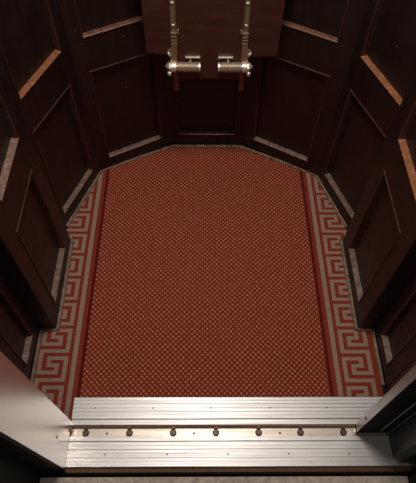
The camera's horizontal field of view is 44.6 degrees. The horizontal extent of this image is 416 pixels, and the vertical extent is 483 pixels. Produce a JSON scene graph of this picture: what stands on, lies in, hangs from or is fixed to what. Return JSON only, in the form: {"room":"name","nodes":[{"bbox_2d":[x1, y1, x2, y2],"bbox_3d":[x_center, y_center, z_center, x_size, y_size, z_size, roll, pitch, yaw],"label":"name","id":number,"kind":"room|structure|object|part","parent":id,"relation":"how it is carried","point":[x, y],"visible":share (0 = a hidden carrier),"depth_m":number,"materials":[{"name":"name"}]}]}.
{"room":"elevator interior","nodes":[
{"label":"elevator interior","id":0,"kind":"room"},
{"bbox_2d":[0,270,39,379],"bbox_3d":[-0.571,-0.341,0.873,0.038,2.100,0.558,0,57,-1],"label":"wall","id":1,"kind":"structure","parent":0,"point":[19,333],"depth_m":1.51,"materials":[{"name":"brown wood"}]},
{"bbox_3d":[-0.584,0.228,1.426,0.010,0.412,0.095,0,57,-1],"label":"panel","id":2,"kind":"part","parent":1,"relation":"part of","materials":[{"name":"brown wood"}]},
{"bbox_3d":[-0.569,0.269,1.399,0.019,0.423,0.006,3,57,1],"label":"moulding","id":3,"kind":"part","parent":1,"relation":"part of","materials":[{"name":"brown wood"}]},
{"bbox_3d":[-0.569,0.186,1.453,0.019,0.423,0.006,-3,57,-3],"label":"moulding","id":4,"kind":"part","parent":1,"relation":"part of","materials":[{"name":"brown wood"}]},
{"bbox_2d":[30,330,42,383],"bbox_3d":[-0.559,0.377,1.651,0.012,0.011,0.189,0,57,-1],"label":"baseboard","id":5,"kind":"structure","parent":1,"relation":"attached to","point":[40,331],"depth_m":1.65,"materials":[{"name":"silver metal"}]},
{"bbox_2d":[0,433,63,482],"bbox_3d":[-0.798,0.070,0.514,0.778,2.255,0.305,0,57,-1],"label":"wall","id":6,"kind":"structure","parent":0,"point":[18,464],"depth_m":1.25,"materials":[{"name":"black paint"}]},
{"bbox_2d":[0,351,72,468],"bbox_3d":[-0.404,0.061,0.614,0.010,2.104,0.206,0,57,-1],"label":"door frame","id":7,"kind":"structure","parent":6,"relation":"attached to","point":[28,417],"depth_m":1.18,"materials":[{"name":"metal"}]},
{"bbox_2d":[71,397,381,425],"bbox_3d":[0.072,0.540,1.594,0.981,0.059,0.084,0,57,-1],"label":"sill","id":8,"kind":"structure","parent":6,"relation":"attached to","point":[86,410],"depth_m":1.57,"materials":[{"name":"metal"}]},
{"bbox_2d":[65,436,415,475],"bbox_3d":[0.172,0.645,1.528,1.176,0.061,0.099,0,57,-1],"label":"sill","id":9,"kind":"structure","parent":6,"relation":"attached to","point":[138,455],"depth_m":1.50,"materials":[{"name":"metal"}]},
{"bbox_2d":[386,410,415,464],"bbox_3d":[0.883,-0.007,0.584,0.659,2.250,0.114,0,57,-1],"label":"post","id":10,"kind":"object","parent":9,"relation":"on","point":[402,437],"visible":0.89,"depth_m":1.43,"materials":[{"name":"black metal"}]},
{"bbox_2d":[0,62,70,329],"bbox_3d":[-0.527,-0.426,0.929,0.057,2.100,0.356,0,57,-1],"label":"wall","id":11,"kind":"structure","parent":0,"point":[35,240],"depth_m":1.45,"materials":[{"name":"brown wood"}]},
{"bbox_3d":[-0.523,-0.391,0.980,0.010,0.743,0.210,0,57,-1],"label":"panel","id":12,"kind":"part","parent":11,"relation":"part of","materials":[{"name":"brown wood"}]},
{"bbox_3d":[-0.509,-0.481,1.039,0.019,0.754,0.006,-3,57,-3],"label":"moulding","id":13,"kind":"part","parent":11,"relation":"part of","materials":[{"name":"brown wood"}]},
{"bbox_3d":[-0.514,-0.115,1.403,0.019,0.007,0.221,0,57,-1],"label":"moulding","id":14,"kind":"part","parent":11,"relation":"part of","materials":[{"name":"brown wood"}]},
{"bbox_3d":[-0.516,0.088,1.518,0.019,0.423,0.006,3,57,1],"label":"moulding","id":15,"kind":"part","parent":11,"relation":"part of","materials":[{"name":"brown wood"}]},
{"bbox_3d":[-0.531,-0.001,1.576,0.010,0.412,0.210,0,57,-1],"label":"panel","id":16,"kind":"part","parent":11,"relation":"part of","materials":[{"name":"brown wood"}]},
{"bbox_3d":[-0.517,-0.091,1.635,0.019,0.423,0.006,-3,57,-3],"label":"moulding","id":17,"kind":"part","parent":11,"relation":"part of","materials":[{"name":"brown wood"}]},
{"bbox_2d":[41,328,57,331],"bbox_3d":[-0.533,0.297,1.704,0.054,0.011,0.008,-2,57,-2],"label":"baseboard","id":18,"kind":"structure","parent":11,"relation":"attached to","point":[54,329],"depth_m":1.70,"materials":[{"name":"silver metal"}]},
{"bbox_2d":[56,239,73,329],"bbox_3d":[-0.508,0.144,1.805,0.012,0.011,0.364,0,57,-1],"label":"baseboard","id":19,"kind":"structure","parent":11,"relation":"attached to","point":[72,240],"depth_m":1.79,"materials":[{"name":"silver metal"}]},
{"bbox_2d":[0,0,99,226],"bbox_3d":[-0.508,-0.722,1.123,0.038,2.100,0.365,17,58,10],"label":"wall","id":20,"kind":"structure","parent":0,"point":[36,60],"depth_m":1.56,"materials":[{"name":"brown wood"}]},
{"bbox_3d":[-0.534,-0.610,1.123,0.019,0.754,0.006,20,59,12],"label":"moulding","id":21,"kind":"part","parent":20,"relation":"part of","materials":[{"name":"brown wood"}]},
{"bbox_3d":[-0.508,-0.704,1.185,0.010,0.743,0.226,17,58,10],"label":"panel","id":22,"kind":"part","parent":20,"relation":"part of","materials":[{"name":"brown wood"}]},
{"bbox_3d":[-0.542,-0.219,1.719,0.019,0.423,0.006,20,59,12],"label":"moulding","id":23,"kind":"part","parent":20,"relation":"part of","materials":[{"name":"brown wood"}]},
{"bbox_3d":[-0.455,-0.790,1.242,0.019,0.754,0.006,14,58,9],"label":"moulding","id":24,"kind":"part","parent":20,"relation":"part of","materials":[{"name":"brown wood"}]},
{"bbox_3d":[-0.500,-0.423,1.605,0.019,0.007,0.237,17,58,10],"label":"moulding","id":25,"kind":"part","parent":20,"relation":"part of","materials":[{"name":"brown wood"}]},
{"bbox_3d":[-0.516,-0.314,1.781,0.010,0.412,0.226,17,58,10],"label":"panel","id":26,"kind":"part","parent":20,"relation":"part of","materials":[{"name":"brown wood"}]},
{"bbox_3d":[-0.462,-0.400,1.838,0.019,0.423,0.006,14,58,9],"label":"moulding","id":27,"kind":"part","parent":20,"relation":"part of","materials":[{"name":"brown wood"}]},
{"bbox_2d":[66,170,102,227],"bbox_3d":[-0.488,-0.175,2.014,0.011,0.011,0.303,17,58,10],"label":"baseboard","id":28,"kind":"structure","parent":20,"relation":"attached to","point":[101,171],"depth_m":2.00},
{"bbox_2d":[58,0,170,170],"bbox_3d":[-0.296,-0.935,1.266,0.323,2.100,0.038,-24,60,-16],"label":"wall","id":29,"kind":"structure","parent":0,"point":[123,87],"depth_m":1.80,"materials":[{"name":"brown wood"}]},
{"bbox_3d":[-0.393,-0.850,1.282,0.006,0.754,0.019,-21,59,-14],"label":"moulding","id":30,"kind":"part","parent":29,"relation":"part of","materials":[{"name":"brown wood"}]},
{"bbox_3d":[-0.401,-0.460,1.878,0.006,0.423,0.019,-21,59,-14],"label":"moulding","id":31,"kind":"part","parent":29,"relation":"part of","materials":[{"name":"brown wood"}]},
{"bbox_3d":[-0.298,-0.906,1.320,0.228,0.743,0.010,-24,60,-16],"label":"panel","id":32,"kind":"part","parent":29,"relation":"part of","materials":[{"name":"brown wood"}]},
{"bbox_3d":[-0.296,-0.619,1.735,0.239,0.007,0.019,-24,60,-16],"label":"moulding","id":33,"kind":"part","parent":29,"relation":"part of","materials":[{"name":"brown wood"}]},
{"bbox_3d":[-0.306,-0.516,1.916,0.228,0.412,0.010,-24,60,-16],"label":"panel","id":34,"kind":"part","parent":29,"relation":"part of","materials":[{"name":"brown wood"}]},
{"bbox_2d":[103,145,172,170],"bbox_3d":[-0.294,-0.351,2.132,0.318,0.011,0.011,-22,60,-14],"label":"baseboard","id":35,"kind":"structure","parent":29,"relation":"attached to","point":[170,146],"depth_m":2.13,"materials":[{"name":"silver metal"}]},
{"bbox_3d":[-0.197,-0.551,1.940,0.006,0.423,0.019,-27,61,-17],"label":"moulding","id":36,"kind":"part","parent":29,"relation":"part of","materials":[{"name":"brown wood"}]},
{"bbox_2d":[165,54,249,144],"bbox_3d":[0.005,-1.000,1.312,0.304,2.100,0.038,0,57,-1],"label":"wall","id":37,"kind":"structure","parent":0,"point":[202,111],"depth_m":2.04,"materials":[{"name":"brown wood"}]},
{"bbox_3d":[-0.119,-0.569,1.953,0.006,0.423,0.019,3,57,1],"label":"moulding","id":38,"kind":"part","parent":37,"relation":"part of","materials":[{"name":"brown wood"}]},
{"bbox_2d":[173,145,239,147],"bbox_3d":[-0.006,-0.408,2.173,0.290,0.011,0.011,0,57,-1],"label":"baseboard","id":39,"kind":"structure","parent":37,"relation":"attached to","point":[174,146],"depth_m":2.17,"materials":[{"name":"silver metal"}]},
{"bbox_3d":[-0.003,-0.581,1.962,0.228,0.412,0.010,0,57,-1],"label":"panel","id":40,"kind":"part","parent":37,"relation":"part of","materials":[{"name":"brown wood"}]},
{"bbox_2d":[141,0,285,90],"bbox_3d":[0.015,-0.721,1.570,0.430,0.558,0.153,0,57,-1],"label":"seat","id":41,"kind":"object","parent":37,"relation":"attached to","point":[210,39],"visible":1,"depth_m":1.60,"materials":[{"name":"red wood"}]},
{"bbox_3d":[0.113,-0.568,1.956,0.006,0.423,0.019,-3,57,-3],"label":"moulding","id":42,"kind":"part","parent":37,"relation":"part of","materials":[{"name":"brown wood"}]},
{"bbox_2d":[58,227,385,394],"bbox_3d":[-0.004,0.061,1.910,1.240,0.057,1.210,0,57,-1],"label":"floor","id":43,"kind":"structure","parent":0,"point":[383,387],"depth_m":1.61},
{"bbox_2d":[34,148,383,419],"bbox_3d":[-0.003,0.074,1.864,1.108,0.006,1.136,0,57,-1],"label":"carpet","id":44,"kind":"object","parent":43,"relation":"on","point":[194,272],"visible":0.93,"depth_m":1.79,"materials":[{"name":"red carpet"}]},
{"bbox_2d":[40,476,408,482],"bbox_3d":[0.004,1.315,1.127,2.800,0.114,1.434,0,57,-1],"label":"floor","id":45,"kind":"structure","parent":0,"point":[302,479],"depth_m":1.47,"materials":[{"name":"grey stone"}]},
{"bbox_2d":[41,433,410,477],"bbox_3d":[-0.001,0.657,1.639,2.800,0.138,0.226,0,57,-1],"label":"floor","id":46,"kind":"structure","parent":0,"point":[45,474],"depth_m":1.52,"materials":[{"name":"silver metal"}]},
{"bbox_2d":[71,425,387,436],"bbox_3d":[0.172,0.590,1.564,1.176,0.056,0.033,0,57,-1],"label":"door track","id":47,"kind":"object","parent":46,"relation":"on","point":[87,430],"visible":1,"depth_m":1.55,"materials":[{"name":"metal"}]},
{"bbox_2d":[354,365,415,432],"bbox_3d":[0.504,0.000,0.671,0.096,2.112,0.026,0,57,-1],"label":"door","id":48,"kind":"structure","parent":47,"relation":"on","point":[399,402],"depth_m":1.32,"materials":[{"name":"silver paint"}]},
{"bbox_2d":[242,0,367,174],"bbox_3d":[0.317,-0.925,1.267,0.349,2.100,0.038,26,60,15],"label":"wall","id":49,"kind":"structure","parent":0,"point":[293,97],"depth_m":1.80,"materials":[{"name":"brown wood"}]},
{"bbox_3d":[0.195,-0.547,1.943,0.006,0.423,0.019,29,61,17],"label":"moulding","id":50,"kind":"part","parent":49,"relation":"part of","materials":[{"name":"brown wood"}]},
{"bbox_2d":[240,145,314,175],"bbox_3d":[0.291,-0.342,2.133,0.343,0.011,0.011,24,60,14],"label":"baseboard","id":51,"kind":"structure","parent":49,"relation":"attached to","point":[241,146],"depth_m":2.13,"materials":[{"name":"silver metal"}]},
{"bbox_3d":[0.308,-0.506,1.918,0.239,0.412,0.010,26,60,15],"label":"panel","id":52,"kind":"part","parent":49,"relation":"part of","materials":[{"name":"brown wood"}]},
{"bbox_3d":[0.303,-0.610,1.737,0.250,0.007,0.019,26,60,15],"label":"moulding","id":53,"kind":"part","parent":49,"relation":"part of","materials":[{"name":"brown wood"}]},
{"bbox_3d":[0.316,-0.897,1.322,0.239,0.743,0.010,26,60,15],"label":"panel","id":54,"kind":"part","parent":49,"relation":"part of","materials":[{"name":"brown wood"}]},
{"bbox_3d":[0.407,-0.445,1.879,0.006,0.423,0.019,23,59,13],"label":"moulding","id":55,"kind":"part","parent":49,"relation":"part of","materials":[{"name":"brown wood"}]},
{"bbox_3d":[0.414,-0.835,1.283,0.006,0.754,0.019,23,59,13],"label":"moulding","id":56,"kind":"part","parent":49,"relation":"part of","materials":[{"name":"brown wood"}]},
{"bbox_2d":[318,0,415,226],"bbox_3d":[0.531,-0.711,1.130,0.038,2.100,0.338,-16,58,-11],"label":"wall","id":57,"kind":"structure","parent":0,"point":[382,66],"depth_m":1.57,"materials":[{"name":"brown wood"}]},
{"bbox_2d":[315,174,347,227],"bbox_3d":[0.488,-0.165,2.020,0.011,0.011,0.278,-15,58,-11],"label":"baseboard","id":58,"kind":"structure","parent":57,"relation":"attached to","point":[316,176],"depth_m":2.01,"materials":[{"name":"silver metal"}]},
{"bbox_3d":[0.473,-0.384,1.840,0.019,0.423,0.006,-13,58,-9],"label":"moulding","id":59,"kind":"part","parent":57,"relation":"part of","materials":[{"name":"brown wood"}]},
{"bbox_3d":[0.526,-0.294,1.782,0.010,0.412,0.232,-16,58,-11],"label":"panel","id":60,"kind":"part","parent":57,"relation":"part of","materials":[{"name":"brown wood"}]},
{"bbox_3d":[0.514,-0.405,1.605,0.019,0.007,0.243,-16,58,-11],"label":"moulding","id":61,"kind":"part","parent":57,"relation":"part of","materials":[{"name":"brown wood"}]},
{"bbox_3d":[0.481,-0.774,1.244,0.019,0.754,0.006,-13,58,-9],"label":"moulding","id":62,"kind":"part","parent":57,"relation":"part of","materials":[{"name":"brown wood"}]},
{"bbox_3d":[0.533,-0.685,1.186,0.010,0.743,0.232,-16,58,-11],"label":"panel","id":63,"kind":"part","parent":57,"relation":"part of","materials":[{"name":"brown wood"}]},
{"bbox_2d":[343,69,415,328],"bbox_3d":[0.545,-0.424,0.942,0.057,2.100,0.356,0,57,-1],"label":"wall","id":64,"kind":"structure","parent":0,"point":[379,241],"depth_m":1.48,"materials":[{"name":"brown wood"}]},
{"bbox_2d":[339,239,357,329],"bbox_3d":[0.503,0.146,1.817,0.012,0.011,0.364,0,57,-1],"label":"baseboard","id":65,"kind":"structure","parent":64,"relation":"attached to","point":[340,240],"depth_m":1.80,"materials":[{"name":"silver metal"}]},
{"bbox_2d":[356,328,372,330],"bbox_3d":[0.530,0.299,1.717,0.054,0.011,0.008,2,57,0],"label":"baseboard","id":66,"kind":"structure","parent":64,"relation":"attached to","point":[357,329],"depth_m":1.71,"materials":[{"name":"brown wood"}]},
{"bbox_3d":[0.517,-0.089,1.648,0.019,0.423,0.006,3,57,1],"label":"moulding","id":67,"kind":"part","parent":64,"relation":"part of","materials":[{"name":"brown wood"}]},
{"bbox_3d":[0.532,0.000,1.589,0.010,0.412,0.210,0,57,-1],"label":"panel","id":68,"kind":"part","parent":64,"relation":"part of","materials":[{"name":"brown wood"}]},
{"bbox_3d":[0.518,0.090,1.530,0.019,0.423,0.006,-3,57,-3],"label":"moulding","id":69,"kind":"part","parent":64,"relation":"part of","materials":[{"name":"brown wood"}]},
{"bbox_3d":[0.520,-0.114,1.415,0.019,0.007,0.221,0,57,-1],"label":"moulding","id":70,"kind":"part","parent":64,"relation":"part of","materials":[{"name":"brown wood"}]},
{"bbox_3d":[0.525,-0.479,1.052,0.019,0.754,0.006,3,57,1],"label":"moulding","id":71,"kind":"part","parent":64,"relation":"part of","materials":[{"name":"brown wood"}]},
{"bbox_3d":[0.540,-0.390,0.993,0.010,0.743,0.210,0,57,-1],"label":"panel","id":72,"kind":"part","parent":64,"relation":"part of","materials":[{"name":"brown wood"}]},
{"bbox_2d":[374,270,415,388],"bbox_3d":[0.590,-0.340,0.887,0.038,2.100,0.558,0,57,-1],"label":"wall","id":73,"kind":"structure","parent":0,"point":[395,333],"depth_m":1.52,"materials":[{"name":"brown wood"}]},
{"bbox_2d":[371,329,384,385],"bbox_3d":[0.557,0.379,1.665,0.012,0.011,0.189,0,57,-1],"label":"baseboard","id":74,"kind":"structure","parent":73,"relation":"attached to","point":[372,331],"depth_m":1.66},
{"bbox_3d":[0.573,0.188,1.467,0.019,0.423,0.006,3,57,1],"label":"moulding","id":75,"kind":"part","parent":73,"relation":"part of","materials":[{"name":"brown wood"}]},
{"bbox_2d":[386,359,415,392],"bbox_3d":[0.594,-0.099,0.730,0.034,2.100,0.018,0,57,-1],"label":"trim","id":76,"kind":"structure","parent":73,"relation":"attached to","point":[413,363],"depth_m":1.48,"materials":[{"name":"brown wood"}]},
{"bbox_3d":[0.573,0.271,1.413,0.019,0.423,0.006,-3,57,-3],"label":"moulding","id":77,"kind":"part","parent":73,"relation":"part of","materials":[{"name":"brown wood"}]},
{"bbox_3d":[0.587,0.229,1.440,0.010,0.412,0.095,0,57,-1],"label":"panel","id":78,"kind":"part","parent":73,"relation":"part of","materials":[{"name":"brown wood"}]},
{"bbox_2d":[408,473,415,482],"bbox_3d":[0.903,0.111,0.510,0.620,2.255,0.104,0,57,-1],"label":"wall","id":79,"kind":"structure","parent":0,"point":[411,478],"depth_m":1.44,"materials":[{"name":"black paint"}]}
]}

